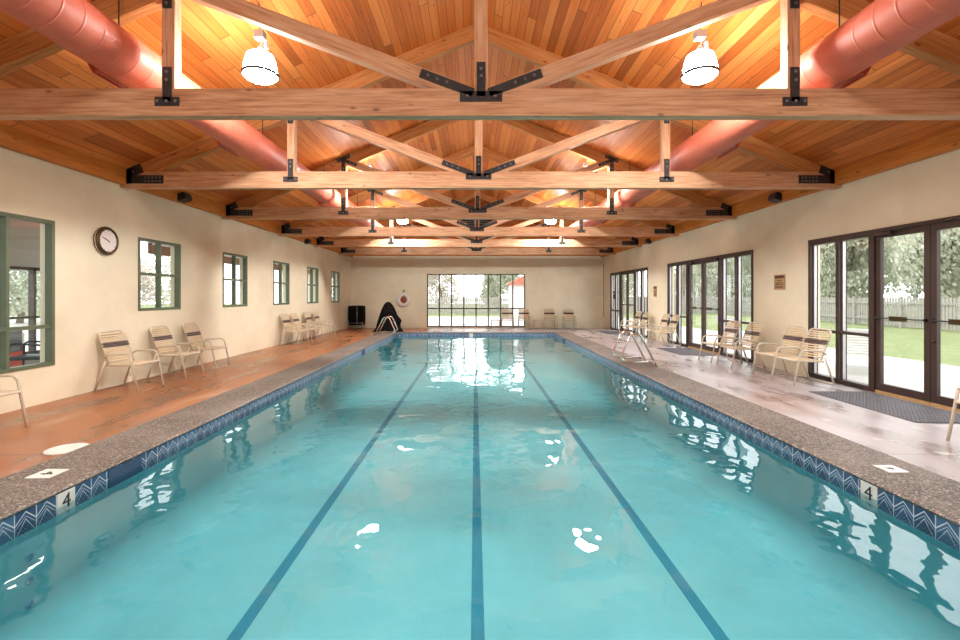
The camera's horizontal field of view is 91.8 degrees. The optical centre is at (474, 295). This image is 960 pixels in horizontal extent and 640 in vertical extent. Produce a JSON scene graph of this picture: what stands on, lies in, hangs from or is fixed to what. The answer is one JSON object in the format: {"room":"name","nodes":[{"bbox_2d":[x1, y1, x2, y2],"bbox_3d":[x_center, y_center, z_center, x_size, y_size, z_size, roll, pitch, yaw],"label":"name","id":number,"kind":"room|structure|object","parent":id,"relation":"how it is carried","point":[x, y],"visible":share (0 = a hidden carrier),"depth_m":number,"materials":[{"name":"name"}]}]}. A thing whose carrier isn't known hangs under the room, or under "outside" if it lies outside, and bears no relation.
{"room":"indoor swimming pool","nodes":[
{"label":"indoor swimming pool","id":0,"kind":"room"},
{"bbox_2d":[10,218,39,364],"bbox_3d":[-9.000,-0.036,6.150,0.200,2.920,8.300,0,0,0],"label":"wall","id":1,"kind":"structure","parent":0,"point":[24,235],"depth_m":9.21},
{"bbox_2d":[10,266,39,353],"bbox_3d":[-8.995,0.299,9.135,0.110,1.750,1.970,0,0,0],"label":"window","id":2,"kind":"structure","parent":1,"relation":"in","point":[31,317],"depth_m":9.42,"materials":[{"name":"brown metal"}]},
{"bbox_2d":[10,316,39,350],"bbox_3d":[-34.550,1.514,12.000,50.900,0.100,44.000,0,0,0],"label":"patio","id":3,"kind":"structure","parent":0,"point":[13,323],"depth_m":22.32,"materials":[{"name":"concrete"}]},
{"bbox_2d":[10,270,39,322],"bbox_3d":[-24.625,-1.141,24.958,5.052,5.329,5.833,0,0,7],"label":"sparse tree","id":4,"kind":"object","parent":3,"relation":"on","point":[18,289],"visible":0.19,"depth_m":23.90,"materials":[{"name":"green plant"}]},
{"bbox_2d":[141,256,165,306],"bbox_3d":[-24.343,-0.857,31.817,5.078,4.760,5.519,0,0,21],"label":"sparse tree","id":5,"kind":"object","parent":3,"relation":"on","point":[144,285],"visible":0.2,"depth_m":33.00,"materials":[{"name":"green plant"}]},
{"bbox_2d":[0,147,350,413],"bbox_3d":[-6.000,-0.251,9.150,0.200,3.650,26.300,0,0,0],"label":"wall","id":6,"kind":"structure","parent":0,"point":[96,292],"depth_m":8.01,"materials":[{"name":"paint"}]},
{"bbox_2d":[0,211,54,373],"bbox_3d":[-5.936,-0.042,5.870,0.097,2.018,1.300,0,0,0],"label":"window","id":7,"kind":"structure","parent":6,"relation":"in","point":[49,326],"depth_m":6.05,"materials":[{"name":"green paint"}]},
{"bbox_2d":[93,227,118,254],"bbox_3d":[-5.860,-0.876,7.400,0.080,0.455,0.455,0,0,0],"label":"wall clock","id":8,"kind":"object","parent":6,"relation":"attached to","point":[105,239],"visible":1,"depth_m":7.35,"materials":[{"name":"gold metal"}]},
{"bbox_2d":[138,237,180,310],"bbox_3d":[-5.936,-0.385,8.725,0.097,1.297,1.170,0,0,0],"label":"window","id":9,"kind":"structure","parent":6,"relation":"in","point":[177,247],"depth_m":8.70,"materials":[{"name":"green paint"}]},
{"bbox_2d":[0,123,352,256],"bbox_3d":[-5.850,-1.978,9.050,0.140,0.255,26.100,0,0,0],"label":"trim","id":10,"kind":"structure","parent":6,"relation":"attached to","point":[12,139],"depth_m":7.01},
{"bbox_2d":[177,192,192,202],"bbox_3d":[-5.758,-1.947,9.150,0.275,0.203,0.240,0,0,0],"label":"wall speaker","id":11,"kind":"object","parent":6,"relation":"attached to","point":[183,197],"visible":0.88,"depth_m":9.06,"materials":[{"name":"black plastic"}]},
{"bbox_2d":[223,252,247,306],"bbox_3d":[-5.936,-0.385,11.455,0.097,1.297,1.170,0,0,0],"label":"window","id":12,"kind":"structure","parent":6,"relation":"in","point":[244,280],"depth_m":11.45,"materials":[{"name":"green paint"}]},
{"bbox_2d":[273,261,289,304],"bbox_3d":[-5.936,-0.385,14.185,0.097,1.297,1.170,0,0,0],"label":"window","id":13,"kind":"structure","parent":6,"relation":"in","point":[279,282],"depth_m":14.17,"materials":[{"name":"green paint"}]},
{"bbox_2d":[307,267,318,303],"bbox_3d":[-5.936,-0.385,16.915,0.097,1.297,1.170,0,0,0],"label":"window","id":14,"kind":"structure","parent":6,"relation":"in","point":[311,284],"depth_m":16.89,"materials":[{"name":"green paint"}]},
{"bbox_2d":[331,271,339,301],"bbox_3d":[-5.936,-0.385,19.645,0.097,1.297,1.170,0,0,0],"label":"window","id":15,"kind":"structure","parent":6,"relation":"in","point":[334,286],"depth_m":19.66,"materials":[{"name":"green paint"}]},
{"bbox_2d":[148,242,309,269],"bbox_3d":[-6.675,-1.186,18.150,1.150,0.100,15.700,0,0,0],"label":"ceiling","id":16,"kind":"structure","parent":0,"point":[148,242],"depth_m":10.67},
{"bbox_2d":[148,243,332,277],"bbox_3d":[-7.200,-1.056,18.150,0.100,0.240,15.700,0,0,0],"label":"trim","id":17,"kind":"structure","parent":16,"relation":"attached to","point":[165,251],"depth_m":10.85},
{"bbox_2d":[11,304,502,316],"bbox_3d":[-24.900,1.564,62.000,70.200,0.120,56.000,0,0,0],"label":"lawn","id":18,"kind":"structure","parent":0,"point":[145,305],"depth_m":37.81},
{"bbox_2d":[143,255,169,306],"bbox_3d":[-24.534,-1.324,38.873,5.833,5.697,5.052,0,0,40],"label":"sparse tree","id":19,"kind":"object","parent":18,"relation":"on","point":[166,290],"visible":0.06,"depth_m":38.11,"materials":[{"name":"green plant"}]},
{"bbox_2d":[428,275,460,304],"bbox_3d":[-3.263,-1.735,43.186,4.138,6.524,4.497,0,0,43],"label":"sparse tree","id":20,"kind":"object","parent":18,"relation":"on","point":[432,279],"visible":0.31,"depth_m":42.74,"materials":[{"name":"green plant"}]},
{"bbox_2d":[479,275,518,311],"bbox_3d":[2.356,-1.563,42.994,3.600,6.179,5.060,0,0,-25],"label":"leafy tree","id":21,"kind":"object","parent":18,"relation":"on","point":[494,280],"visible":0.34,"depth_m":42.23,"materials":[{"name":"green plant"}]},
{"bbox_2d":[332,296,714,313],"bbox_3d":[3.800,0.754,38.040,31.700,1.500,0.120,0,0,0],"label":"fence","id":22,"kind":"object","parent":18,"relation":"on","point":[458,300],"visible":0.25,"depth_m":37.98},
{"bbox_2d":[428,317,523,325],"bbox_3d":[1.650,1.536,28.150,17.100,0.075,11.700,0,0,0],"label":"patio","id":23,"kind":"object","parent":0,"point":[432,321],"visible":0.14,"depth_m":27.33,"materials":[{"name":"concrete"}]},
{"bbox_2d":[504,275,523,317],"bbox_3d":[3.900,-0.101,32.100,3.600,3.200,2.800,0,0,0],"label":"garden shed","id":24,"kind":"object","parent":23,"relation":"on","point":[518,284],"visible":0.24,"depth_m":31.00,"materials":[{"name":"white"}]},
{"bbox_2d":[351,201,602,327],"bbox_3d":[0.100,-1.506,22.200,12.000,6.160,0.200,0,0,0],"label":"wall","id":25,"kind":"structure","parent":0,"point":[558,283],"depth_m":22.10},
{"bbox_2d":[397,290,409,306],"bbox_3d":[-3.380,0.106,22.012,0.640,0.795,0.172,0,0,0],"label":"life ring","id":26,"kind":"object","parent":25,"relation":"hanging from","point":[402,301],"visible":1,"depth_m":21.95,"materials":[{"name":"white plastic"}]},
{"bbox_2d":[427,274,524,326],"bbox_3d":[0.050,0.211,22.150,4.660,2.515,0.140,0,0,0],"label":"window","id":27,"kind":"structure","parent":25,"relation":"in","point":[439,308],"depth_m":22.09,"materials":[{"name":"brown metal"}]},
{"bbox_2d":[353,255,600,255],"bbox_3d":[0.100,-1.951,22.080,12.000,0.090,0.060,0,0,0],"label":"trim","id":28,"kind":"structure","parent":25,"relation":"attached to","point":[353,255],"depth_m":22.05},
{"bbox_2d":[0,337,959,639],"bbox_3d":[0.000,1.930,9.260,6.124,0.948,17.620,0,0,0],"label":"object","id":29,"kind":"object","parent":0,"point":[426,496],"visible":0.95,"depth_m":4.48,"materials":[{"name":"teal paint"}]},
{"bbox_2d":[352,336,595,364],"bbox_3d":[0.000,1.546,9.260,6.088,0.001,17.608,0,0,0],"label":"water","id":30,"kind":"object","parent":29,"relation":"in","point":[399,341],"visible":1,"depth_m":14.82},
{"bbox_2d":[397,333,552,335],"bbox_3d":[0.000,1.527,18.070,6.100,0.154,0.012,0,0,0],"label":"trim","id":31,"kind":"structure","parent":29,"relation":"attached to","point":[398,334],"depth_m":18.07,"materials":[{"name":"blue tile"}]},
{"bbox_2d":[0,333,959,550],"bbox_3d":[0.000,1.527,9.260,6.112,0.154,17.620,0,0,0],"label":"trim","id":32,"kind":"structure","parent":29,"relation":"attached to","point":[941,529],"depth_m":4.32,"materials":[{"name":"blue tile"}]},
{"bbox_2d":[57,487,74,515],"bbox_3d":[-3.040,1.524,3.459,0.008,0.150,0.150,0,0,0],"label":"depth marker","id":33,"kind":"object","parent":32,"relation":"attached to","point":[65,500],"visible":1,"depth_m":3.45,"materials":[{"name":"white tile"}]},
{"bbox_2d":[861,480,876,506],"bbox_3d":[3.040,1.524,3.591,0.008,0.150,0.150,0,0,0],"label":"depth marker","id":34,"kind":"object","parent":32,"relation":"attached to","point":[868,491],"visible":1,"depth_m":3.58,"materials":[{"name":"white tile"}]},
{"bbox_2d":[0,0,959,247],"bbox_3d":[0.100,-3.242,9.200,12.746,2.739,26.800,0,0,0],"label":"ceiling","id":35,"kind":"structure","parent":0,"point":[745,45],"depth_m":6.96,"materials":[{"name":"brown wood"}]},
{"bbox_2d":[0,0,386,238],"bbox_3d":[-3.533,-2.608,7.500,0.527,0.926,20.000,0,0,0],"label":"air duct","id":36,"kind":"object","parent":35,"relation":"hanging from","point":[113,54],"visible":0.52,"depth_m":4.47,"materials":[{"name":"metal"}]},
{"bbox_2d":[87,63,128,87],"bbox_3d":[-3.721,-2.250,4.810,0.149,0.171,0.580,0,0,0],"label":"air vent","id":37,"kind":"object","parent":36,"relation":"attached to","point":[96,71],"depth_m":4.67,"materials":[{"name":"metal"}]},
{"bbox_2d":[214,139,239,157],"bbox_3d":[-3.721,-2.250,7.010,0.149,0.171,0.580,0,0,0],"label":"air vent","id":38,"kind":"object","parent":36,"relation":"attached to","point":[218,143],"depth_m":6.93,"materials":[{"name":"metal"}]},
{"bbox_2d":[241,2,278,84],"bbox_3d":[-2.530,-3.004,5.480,0.416,0.965,0.416,0,0,0],"label":"pendant lamp","id":39,"kind":"object","parent":35,"relation":"hanging from","point":[259,66],"visible":0.99,"depth_m":5.38,"materials":[{"name":"white plastic"}]},
{"bbox_2d":[339,191,615,254],"bbox_3d":[0.100,-3.157,20.125,11.980,2.727,0.155,0,0,0],"label":"roof truss","id":40,"kind":"object","parent":35,"relation":"attached to","point":[344,250],"visible":0.59,"depth_m":20.08,"materials":[{"name":"brown wood"}]},
{"bbox_2d":[314,190,641,246],"bbox_3d":[0.100,-3.157,17.035,11.980,2.727,0.155,0,0,0],"label":"roof truss","id":41,"kind":"object","parent":35,"relation":"attached to","point":[323,241],"visible":0.62,"depth_m":16.99,"materials":[{"name":"brown wood"}]},
{"bbox_2d":[278,145,678,235],"bbox_3d":[0.100,-3.157,13.945,11.980,2.727,0.155,0,0,0],"label":"roof truss","id":42,"kind":"object","parent":35,"relation":"attached to","point":[294,228],"visible":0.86,"depth_m":13.90,"materials":[{"name":"brown wood"}]},
{"bbox_2d":[459,220,492,226],"bbox_3d":[0.060,-3.556,22.070,1.600,0.840,0.072,0,0,0],"label":"air vent","id":43,"kind":"object","parent":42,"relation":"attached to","point":[469,222],"visible":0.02,"depth_m":22.09,"materials":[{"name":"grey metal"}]},
{"bbox_2d":[222,120,736,219],"bbox_3d":[0.100,-3.157,10.855,11.980,2.727,0.155,0,0,0],"label":"roof truss","id":44,"kind":"object","parent":35,"relation":"attached to","point":[243,209],"visible":0.87,"depth_m":10.81,"materials":[{"name":"brown wood"}]},
{"bbox_2d":[0,0,959,119],"bbox_3d":[0.100,-3.157,4.675,11.980,2.727,0.155,0,0,0],"label":"roof truss","id":45,"kind":"object","parent":35,"relation":"attached to","point":[437,97],"visible":1,"depth_m":4.63,"materials":[{"name":"brown wood"}]},
{"bbox_2d":[120,24,841,189],"bbox_3d":[0.100,-3.157,7.765,11.980,2.727,0.155,0,0,0],"label":"roof truss","id":46,"kind":"object","parent":35,"relation":"attached to","point":[801,173],"visible":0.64,"depth_m":7.72,"materials":[{"name":"brown wood"}]},
{"bbox_2d":[681,2,719,84],"bbox_3d":[2.650,-3.004,5.480,0.416,0.965,0.416,0,0,0],"label":"pendant lamp","id":47,"kind":"object","parent":35,"relation":"hanging from","point":[700,66],"visible":0.98,"depth_m":5.38,"materials":[{"name":"white plastic"}]},
{"bbox_2d":[565,0,959,238],"bbox_3d":[3.612,-2.600,7.500,0.542,0.976,20.000,0,0,0],"label":"air duct","id":48,"kind":"object","parent":35,"relation":"hanging from","point":[845,56],"visible":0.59,"depth_m":4.41,"materials":[{"name":"metal"}]},
{"bbox_2d":[716,142,740,159],"bbox_3d":[3.808,-2.222,7.010,0.149,0.171,0.580,0,0,0],"label":"air register","id":49,"kind":"object","parent":48,"relation":"attached to","point":[736,146],"depth_m":6.95,"materials":[{"name":"metal"}]},
{"bbox_2d":[834,67,870,87],"bbox_3d":[3.808,-2.222,4.810,0.149,0.171,0.580,0,0,0],"label":"air register","id":50,"kind":"object","parent":48,"relation":"attached to","point":[864,73],"depth_m":4.65,"materials":[{"name":"metal"}]},
{"bbox_2d":[0,328,959,481],"bbox_3d":[0.100,1.534,9.075,12.100,0.220,26.150,0,0,0],"label":"floor","id":51,"kind":"structure","parent":0,"point":[91,417],"depth_m":6.40,"materials":[{"name":"concrete"}]},
{"bbox_2d":[0,374,28,426],"bbox_3d":[-5.345,1.004,4.929,0.719,0.916,0.559,0,0,3],"label":"chair","id":52,"kind":"object","parent":51,"relation":"on","point":[19,391],"visible":0.99,"depth_m":5.17,"materials":[{"name":"beige plastic"}]},
{"bbox_2d":[43,443,88,454],"bbox_3d":[-3.800,1.423,4.330,0.330,0.010,0.330,0,0,0],"label":"lid","id":53,"kind":"object","parent":51,"relation":"on","point":[62,449],"visible":0.98,"depth_m":4.32,"materials":[{"name":"white plastic"}]},
{"bbox_2d":[95,330,163,390],"bbox_3d":[-5.495,1.008,7.419,0.719,0.916,0.559,0,0,5],"label":"chair","id":54,"kind":"object","parent":51,"relation":"on","point":[121,342],"visible":1,"depth_m":7.38,"materials":[{"name":"beige plastic"}]},
{"bbox_2d":[147,325,204,377],"bbox_3d":[-5.485,1.007,8.550,0.719,0.916,0.559,0,0,1],"label":"chair","id":55,"kind":"object","parent":51,"relation":"on","point":[176,353],"visible":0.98,"depth_m":8.49,"materials":[{"name":"beige plastic"}]},
{"bbox_2d":[181,323,229,369],"bbox_3d":[-5.485,1.007,9.490,0.719,0.916,0.559,0,0,-2],"label":"chair","id":56,"kind":"object","parent":51,"relation":"on","point":[192,333],"visible":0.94,"depth_m":9.43,"materials":[{"name":"beige plastic"}]},
{"bbox_2d":[279,314,309,344],"bbox_3d":[-5.465,1.007,14.099,0.719,0.916,0.559,0,0,3],"label":"chair","id":57,"kind":"object","parent":51,"relation":"on","point":[285,321],"visible":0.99,"depth_m":14.04,"materials":[{"name":"beige plastic"}]},
{"bbox_2d":[290,313,317,342],"bbox_3d":[-5.455,1.007,14.860,0.719,0.916,0.559,0,0,-1],"label":"chair","id":58,"kind":"object","parent":51,"relation":"on","point":[295,314],"visible":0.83,"depth_m":14.81,"materials":[{"name":"beige plastic"}]},
{"bbox_2d":[303,312,328,338],"bbox_3d":[-5.465,1.007,16.000,0.719,0.916,0.559,0,0,2],"label":"chair","id":59,"kind":"object","parent":51,"relation":"on","point":[307,314],"visible":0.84,"depth_m":15.92,"materials":[{"name":"beige plastic"}]},
{"bbox_2d":[312,311,335,336],"bbox_3d":[-5.455,1.007,16.800,0.719,0.916,0.559,0,0,-2],"label":"chair","id":60,"kind":"object","parent":51,"relation":"on","point":[314,312],"visible":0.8,"depth_m":16.75,"materials":[{"name":"beige plastic"}]},
{"bbox_2d":[348,306,365,328],"bbox_3d":[-5.510,0.978,21.687,0.745,1.065,0.552,0,0,0],"label":"cart","id":61,"kind":"object","parent":51,"relation":"on","point":[356,314],"visible":0.97,"depth_m":21.45,"materials":[{"name":"plastic"}]},
{"bbox_2d":[373,302,403,331],"bbox_3d":[-3.452,0.824,18.546,1.248,1.200,0.911,0,0,0],"label":"lift","id":62,"kind":"object","parent":51,"relation":"on","point":[388,309],"visible":0.93,"depth_m":18.35,"materials":[{"name":"black fabric"}]},
{"bbox_2d":[0,332,959,525],"bbox_3d":[0.000,1.470,9.150,7.380,0.108,18.680,0,0,0],"label":"pool coping","id":63,"kind":"structure","parent":51,"relation":"on","point":[937,494],"depth_m":4.56},
{"bbox_2d":[24,469,69,478],"bbox_3d":[-3.400,1.412,3.700,0.190,0.008,0.190,0,0,0],"label":"depth marker","id":64,"kind":"object","parent":63,"relation":"on","point":[47,473],"visible":1,"depth_m":3.67,"materials":[{"name":"white tile"}]},
{"bbox_2d":[620,333,658,365],"bbox_3d":[3.338,1.088,9.420,0.794,0.691,0.108,0,0,0],"label":"grab rail","id":65,"kind":"object","parent":63,"relation":"on","point":[630,335],"visible":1,"depth_m":9.40,"materials":[{"name":"silver metal"}]},
{"bbox_2d":[873,465,909,472],"bbox_3d":[3.400,1.412,3.800,0.160,0.008,0.160,0,0,0],"label":"depth marker","id":66,"kind":"object","parent":63,"relation":"on","point":[889,468],"visible":1,"depth_m":3.78,"materials":[{"name":"white tile"}]},
{"bbox_2d":[501,309,513,328],"bbox_3d":[1.500,1.051,21.535,0.559,0.916,0.719,0,0,0],"label":"chair","id":67,"kind":"object","parent":51,"relation":"on","point":[505,312],"visible":0.99,"depth_m":21.76,"materials":[{"name":"beige plastic"}]},
{"bbox_2d":[518,309,530,328],"bbox_3d":[2.279,1.052,21.565,0.559,0.916,0.719,0,0,3],"label":"chair","id":68,"kind":"object","parent":51,"relation":"on","point":[525,313],"visible":1,"depth_m":21.78,"materials":[{"name":"beige plastic"}]},
{"bbox_2d":[543,309,557,328],"bbox_3d":[3.501,1.053,21.585,0.559,0.916,0.719,0,0,-2],"label":"chair","id":69,"kind":"object","parent":51,"relation":"on","point":[546,314],"visible":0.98,"depth_m":21.81,"materials":[{"name":"beige plastic"}]},
{"bbox_2d":[562,309,576,328],"bbox_3d":[4.380,1.053,21.585,0.559,0.916,0.719,0,0,2],"label":"chair","id":70,"kind":"object","parent":51,"relation":"on","point":[571,314],"visible":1,"depth_m":21.81,"materials":[{"name":"beige plastic"}]},
{"bbox_2d":[612,330,647,360],"bbox_3d":[3.378,1.088,10.120,0.794,0.691,0.108,0,0,0],"label":"grab rail","id":71,"kind":"object","parent":51,"relation":"on","point":[630,332],"visible":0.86,"depth_m":10.10,"materials":[{"name":"silver metal"}]},
{"bbox_2d":[625,312,650,338],"bbox_3d":[5.605,1.010,16.000,0.719,0.916,0.559,0,0,-1],"label":"chair","id":72,"kind":"object","parent":51,"relation":"on","point":[644,322],"visible":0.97,"depth_m":15.98,"materials":[{"name":"beige plastic"}]},
{"bbox_2d":[642,314,670,343],"bbox_3d":[5.645,1.011,14.501,0.719,0.916,0.559,0,0,2],"label":"chair","id":73,"kind":"object","parent":51,"relation":"on","point":[664,315],"visible":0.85,"depth_m":14.44,"materials":[{"name":"beige plastic"}]},
{"bbox_2d":[650,314,680,345],"bbox_3d":[5.645,1.011,13.800,0.719,0.916,0.559,0,0,1],"label":"chair","id":74,"kind":"object","parent":51,"relation":"on","point":[674,325],"visible":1,"depth_m":13.71,"materials":[{"name":"beige plastic"}]},
{"bbox_2d":[658,348,715,354],"bbox_3d":[5.500,1.453,12.200,0.882,0.017,1.528,0,0,0],"label":"door mat","id":75,"kind":"object","parent":51,"relation":"on","point":[680,351],"visible":0.96,"depth_m":12.10,"materials":[{"name":"grey rubber"}]},
{"bbox_2d":[698,320,742,362],"bbox_3d":[5.445,1.006,10.340,0.719,0.916,0.559,0,0,-1],"label":"chair","id":76,"kind":"object","parent":51,"relation":"on","point":[733,330],"visible":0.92,"depth_m":10.29,"materials":[{"name":"beige plastic"}]},
{"bbox_2d":[716,322,765,368],"bbox_3d":[5.485,1.007,9.620,0.719,0.916,0.559,0,0,-2],"label":"chair","id":77,"kind":"object","parent":51,"relation":"on","point":[748,331],"visible":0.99,"depth_m":9.57,"materials":[{"name":"beige plastic"}]},
{"bbox_2d":[751,326,807,377],"bbox_3d":[5.565,1.009,8.499,0.719,0.916,0.559,0,0,-3],"label":"chair","id":78,"kind":"object","parent":51,"relation":"on","point":[792,336],"visible":0.75,"depth_m":8.52,"materials":[{"name":"beige plastic"}]},
{"bbox_2d":[770,328,834,384],"bbox_3d":[5.535,1.008,7.879,0.719,0.916,0.559,0,0,-3],"label":"chair","id":79,"kind":"object","parent":51,"relation":"on","point":[824,342],"visible":1,"depth_m":7.83,"materials":[{"name":"beige plastic"}]},
{"bbox_2d":[809,391,959,422],"bbox_3d":[5.500,1.453,6.195,0.882,0.017,1.738,0,0,0],"label":"door mat","id":80,"kind":"object","parent":51,"relation":"on","point":[910,411],"visible":0.98,"depth_m":6.08,"materials":[{"name":"grey rubber"}]},
{"bbox_2d":[946,385,959,440],"bbox_3d":[5.085,0.998,4.400,0.719,0.916,0.559,0,0,-2],"label":"chair","id":81,"kind":"object","parent":51,"relation":"on","point":[956,401],"visible":1,"depth_m":4.65,"materials":[{"name":"beige plastic"}]},
{"bbox_2d":[603,149,959,375],"bbox_3d":[6.200,-0.251,9.150,0.200,3.650,26.300,0,0,0],"label":"wall","id":82,"kind":"structure","parent":0,"point":[778,235],"depth_m":9.02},
{"bbox_2d":[610,273,618,330],"bbox_3d":[6.151,0.249,20.240,0.138,2.430,1.360,0,0,0],"label":"window","id":83,"kind":"structure","parent":82,"relation":"in","point":[614,310],"depth_m":20.27,"materials":[{"name":"brown metal"}]},
{"bbox_2d":[619,272,626,330],"bbox_3d":[6.081,0.252,19.112,0.299,2.475,0.896,0,0,0],"label":"door","id":84,"kind":"structure","parent":82,"relation":"in","point":[621,274],"depth_m":19.50,"materials":[{"name":"brown metal"}]},
{"bbox_2d":[626,271,633,332],"bbox_3d":[6.081,0.252,18.208,0.299,2.475,0.896,0,0,0],"label":"door","id":85,"kind":"structure","parent":82,"relation":"in","point":[628,272],"depth_m":18.57,"materials":[{"name":"brown metal"}]},
{"bbox_2d":[634,269,647,336],"bbox_3d":[6.151,0.249,17.080,0.138,2.430,1.360,0,0,0],"label":"window","id":86,"kind":"structure","parent":82,"relation":"in","point":[642,272],"depth_m":17.05,"materials":[{"name":"brown metal"}]},
{"bbox_2d":[667,263,686,345],"bbox_3d":[6.151,0.239,14.030,0.138,2.410,1.360,0,0,0],"label":"window","id":87,"kind":"structure","parent":82,"relation":"in","point":[678,266],"depth_m":13.99,"materials":[{"name":"brown metal"}]},
{"bbox_2d":[687,260,702,350],"bbox_3d":[6.081,0.241,12.902,0.299,2.455,0.896,0,0,0],"label":"door","id":88,"kind":"structure","parent":82,"relation":"in","point":[690,344],"depth_m":13.22,"materials":[{"name":"brown metal"}]},
{"bbox_2d":[667,250,752,362],"bbox_3d":[6.155,0.236,12.450,0.150,2.505,4.520,0,0,0],"label":"trim","id":89,"kind":"structure","parent":82,"relation":"attached to","point":[747,251],"depth_m":11.59,"materials":[{"name":"brown metal"}]},
{"bbox_2d":[702,257,719,353],"bbox_3d":[6.081,0.241,11.998,0.299,2.455,0.896,0,0,0],"label":"door","id":90,"kind":"structure","parent":82,"relation":"in","point":[706,348],"depth_m":12.15,"materials":[{"name":"brown metal"}]},
{"bbox_2d":[720,252,752,361],"bbox_3d":[6.151,0.239,10.870,0.138,2.410,1.360,0,0,0],"label":"window","id":91,"kind":"structure","parent":82,"relation":"in","point":[737,258],"depth_m":10.86,"materials":[{"name":"brown metal"}]},
{"bbox_2d":[768,192,781,202],"bbox_3d":[5.958,-1.947,9.150,0.275,0.203,0.240,0,0,0],"label":"wall speaker","id":92,"kind":"object","parent":82,"relation":"attached to","point":[776,197],"visible":0.8,"depth_m":9.08,"materials":[{"name":"black plastic"}]},
{"bbox_2d":[774,274,784,289],"bbox_3d":[6.091,-0.276,9.300,0.018,0.300,0.320,0,0,0],"label":"wall sign","id":93,"kind":"object","parent":82,"relation":"attached to","point":[779,280],"visible":1,"depth_m":9.29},
{"bbox_2d":[600,127,959,256],"bbox_3d":[6.040,-1.978,9.050,0.160,0.255,26.100,0,0,0],"label":"trim","id":94,"kind":"structure","parent":82,"relation":"attached to","point":[948,141],"depth_m":7.08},
{"bbox_2d":[808,234,870,388],"bbox_3d":[6.151,0.239,7.810,0.138,2.410,1.360,0,0,0],"label":"window","id":95,"kind":"structure","parent":82,"relation":"in","point":[841,332],"depth_m":7.78,"materials":[{"name":"brown metal"}]},
{"bbox_2d":[808,215,959,391],"bbox_3d":[6.155,0.236,6.230,0.150,2.505,4.520,0,0,0],"label":"trim","id":96,"kind":"structure","parent":82,"relation":"attached to","point":[940,220],"depth_m":7.07,"materials":[{"name":"brown metal"}]},
{"bbox_2d":[871,225,930,405],"bbox_3d":[6.081,0.241,6.682,0.299,2.455,0.896,0,0,0],"label":"door","id":97,"kind":"structure","parent":82,"relation":"in","point":[877,239],"depth_m":7.00,"materials":[{"name":"brown metal"}]},
{"bbox_2d":[930,217,959,412],"bbox_3d":[6.081,0.241,5.778,0.299,2.455,0.896,0,0,0],"label":"door","id":98,"kind":"structure","parent":82,"relation":"in","point":[938,401],"depth_m":6.14,"materials":[{"name":"brown metal"}]},
{"bbox_2d":[618,317,959,399],"bbox_3d":[8.250,1.532,14.000,3.900,0.085,40.000,0,0,0],"label":"patio","id":99,"kind":"object","parent":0,"point":[905,373],"depth_m":9.42,"materials":[{"name":"concrete"}]},
{"bbox_2d":[847,329,867,355],"bbox_3d":[7.740,1.059,9.339,0.632,0.892,1.962,0,0,41],"label":"chaise lounge","id":100,"kind":"object","parent":99,"relation":"on","point":[862,350],"visible":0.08,"depth_m":8.80,"materials":[{"name":"white plastic"}]},
{"bbox_2d":[618,305,959,366],"bbox_3d":[40.100,1.562,40.000,59.800,0.125,100.000,0,0,0],"label":"lawn","id":101,"kind":"structure","parent":0,"point":[905,342],"depth_m":16.40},
{"bbox_2d":[618,272,638,301],"bbox_3d":[12.896,-2.056,43.028,4.117,7.167,4.752,0,0,40],"label":"sparse tree","id":102,"kind":"object","parent":101,"relation":"on","point":[631,276],"visible":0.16,"depth_m":41.62,"materials":[{"name":"green plant"}]},
{"bbox_2d":[674,265,697,296],"bbox_3d":[22.627,-1.789,49.337,4.334,6.632,3.861,0,0,42],"label":"blossom tree","id":103,"kind":"object","parent":101,"relation":"on","point":[683,266],"visible":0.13,"depth_m":48.75,"materials":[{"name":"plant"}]},
{"bbox_2d":[693,258,742,296],"bbox_3d":[22.626,-2.043,44.186,4.604,7.246,3.790,0,0,-24],"label":"leafy tree","id":104,"kind":"object","parent":101,"relation":"on","point":[711,268],"visible":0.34,"depth_m":43.26,"materials":[{"name":"green plant"}]},
{"bbox_2d":[733,255,750,296],"bbox_3d":[22.688,-2.353,38.667,2.424,7.762,2.126,0,0,-17],"label":"spruce tree","id":105,"kind":"object","parent":101,"relation":"on","point":[746,260],"visible":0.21,"depth_m":38.28,"materials":[{"name":"green plant"}]},
{"bbox_2d":[625,296,959,331],"bbox_3d":[19.960,0.754,32.508,0.120,1.500,59.115,0,0,0],"label":"fence","id":106,"kind":"object","parent":101,"relation":"on","point":[904,307],"visible":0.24,"depth_m":22.54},
{"bbox_2d":[820,237,900,312],"bbox_3d":[22.907,-2.025,28.309,4.945,7.106,3.518,0,0,17],"label":"leafy tree","id":107,"kind":"object","parent":101,"relation":"on","point":[857,250],"visible":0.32,"depth_m":27.80,"materials":[{"name":"green plant"}]},
{"bbox_2d":[820,237,909,314],"bbox_3d":[30.733,-3.102,36.630,5.399,9.269,7.590,0,0,-34],"label":"leafy tree","id":108,"kind":"object","parent":101,"relation":"on","point":[898,284],"visible":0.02,"depth_m":34.79,"materials":[{"name":"green plant"}]},
{"bbox_2d":[888,227,959,318],"bbox_3d":[22.994,-1.599,22.914,3.790,6.340,4.604,0,0,35],"label":"leafy tree","id":109,"kind":"object","parent":101,"relation":"on","point":[909,258],"visible":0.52,"depth_m":22.56,"materials":[{"name":"green plant"}]},
{"bbox_3d":[-7.600,1.485,14.000,3.000,0.119,24.000,0,0,0],"label":"floor","id":110,"kind":"structure","parent":0,"visible":0},
{"bbox_2d":[10,332,24,366],"bbox_3d":[-8.100,1.034,8.120,0.220,0.780,0.300,0,0,0],"label":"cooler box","id":111,"kind":"object","parent":110,"relation":"on","point":[12,363],"visible":0.11,"depth_m":8.13,"materials":[{"name":"red plastic"}]},
{"bbox_2d":[10,330,39,364],"bbox_3d":[-7.356,0.994,7.747,0.546,0.861,0.532,0,0,-23],"label":"armchair","id":112,"kind":"object","parent":110,"relation":"on","point":[16,343],"visible":0.42,"depth_m":7.59,"materials":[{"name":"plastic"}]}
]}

